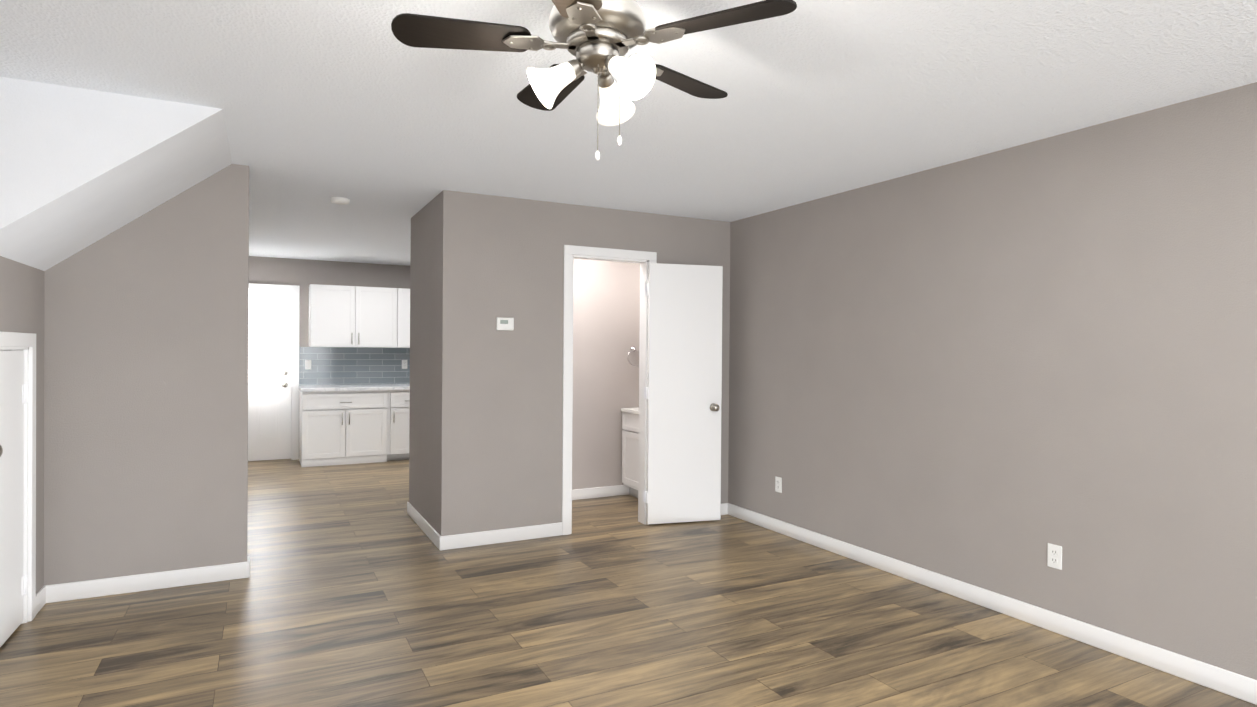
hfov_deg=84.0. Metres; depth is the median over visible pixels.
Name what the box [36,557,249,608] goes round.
baseboard
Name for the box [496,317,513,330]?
thermostat
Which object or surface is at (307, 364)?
electrical outlet
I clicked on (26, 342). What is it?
door frame
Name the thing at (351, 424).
base cabinet
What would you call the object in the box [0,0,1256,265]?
ceiling
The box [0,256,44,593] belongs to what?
wall
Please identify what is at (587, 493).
baseboard
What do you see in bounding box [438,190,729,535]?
wall
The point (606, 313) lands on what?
wall
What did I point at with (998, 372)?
wall
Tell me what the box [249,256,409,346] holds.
wall
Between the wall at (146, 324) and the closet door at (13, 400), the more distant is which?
the wall at (146, 324)
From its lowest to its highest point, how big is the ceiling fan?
0.552 m
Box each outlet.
[305,360,310,368]
[402,360,406,368]
[775,476,781,492]
[1047,543,1061,569]
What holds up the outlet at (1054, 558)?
attached to the wall at (998, 372)
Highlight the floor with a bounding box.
[0,459,1256,706]
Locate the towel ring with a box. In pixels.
[627,346,638,365]
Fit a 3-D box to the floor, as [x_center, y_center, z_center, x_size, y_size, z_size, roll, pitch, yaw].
[-0.345,1.379,3.264,4.696,0.060,12.918,0,0,-28]
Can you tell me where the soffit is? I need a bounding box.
[0,77,231,270]
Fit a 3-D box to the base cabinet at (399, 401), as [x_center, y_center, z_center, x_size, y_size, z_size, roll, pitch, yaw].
[-2.788,0.867,8.777,0.536,0.862,0.638,0,0,-28]
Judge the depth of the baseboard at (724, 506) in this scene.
5.80 m
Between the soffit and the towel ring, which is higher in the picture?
the soffit
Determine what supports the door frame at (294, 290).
attached to the wall at (303, 274)
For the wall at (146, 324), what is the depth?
3.92 m
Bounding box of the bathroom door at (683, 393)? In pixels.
[643,263,722,523]
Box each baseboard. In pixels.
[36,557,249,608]
[407,502,443,550]
[444,522,561,549]
[572,485,628,499]
[721,503,727,514]
[728,503,1256,704]
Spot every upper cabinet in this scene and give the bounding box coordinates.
[309,284,404,347]
[405,288,409,347]
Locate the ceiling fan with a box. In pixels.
[391,0,796,160]
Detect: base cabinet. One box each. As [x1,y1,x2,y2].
[299,392,389,466]
[390,392,409,460]
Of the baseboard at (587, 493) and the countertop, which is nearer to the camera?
the baseboard at (587, 493)
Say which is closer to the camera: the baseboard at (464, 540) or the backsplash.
the baseboard at (464, 540)
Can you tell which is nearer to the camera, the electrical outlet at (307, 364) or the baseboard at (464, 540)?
the baseboard at (464, 540)
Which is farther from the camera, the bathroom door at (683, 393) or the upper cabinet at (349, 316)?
the upper cabinet at (349, 316)
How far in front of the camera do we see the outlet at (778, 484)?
5.26 m
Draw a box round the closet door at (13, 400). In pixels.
[0,350,26,646]
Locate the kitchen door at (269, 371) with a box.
[248,291,291,460]
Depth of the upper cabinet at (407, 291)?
8.78 m
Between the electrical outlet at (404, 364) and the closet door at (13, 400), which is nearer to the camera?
the closet door at (13, 400)
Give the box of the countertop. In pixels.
[298,384,409,391]
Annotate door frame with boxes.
[0,331,35,623]
[249,283,299,459]
[562,245,656,534]
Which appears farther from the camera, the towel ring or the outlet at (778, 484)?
the towel ring
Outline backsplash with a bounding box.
[299,347,409,384]
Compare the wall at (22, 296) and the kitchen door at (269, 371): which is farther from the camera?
the kitchen door at (269, 371)
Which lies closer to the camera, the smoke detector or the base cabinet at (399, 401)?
the smoke detector
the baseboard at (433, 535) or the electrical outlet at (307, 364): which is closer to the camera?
the baseboard at (433, 535)
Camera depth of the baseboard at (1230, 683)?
3.49 m
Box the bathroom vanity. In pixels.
[621,407,638,497]
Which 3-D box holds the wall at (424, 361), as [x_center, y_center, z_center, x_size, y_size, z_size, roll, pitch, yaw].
[-1.511,0.108,5.322,0.110,2.440,1.067,0,0,-28]
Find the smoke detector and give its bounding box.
[330,197,349,204]
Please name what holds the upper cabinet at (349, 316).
attached to the wall at (303, 274)
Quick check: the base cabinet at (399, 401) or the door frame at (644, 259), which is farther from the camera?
the base cabinet at (399, 401)
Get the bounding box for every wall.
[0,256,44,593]
[44,164,248,584]
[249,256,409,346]
[409,193,439,531]
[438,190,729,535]
[572,259,639,489]
[728,82,1256,679]
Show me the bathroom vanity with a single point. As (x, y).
(630, 438)

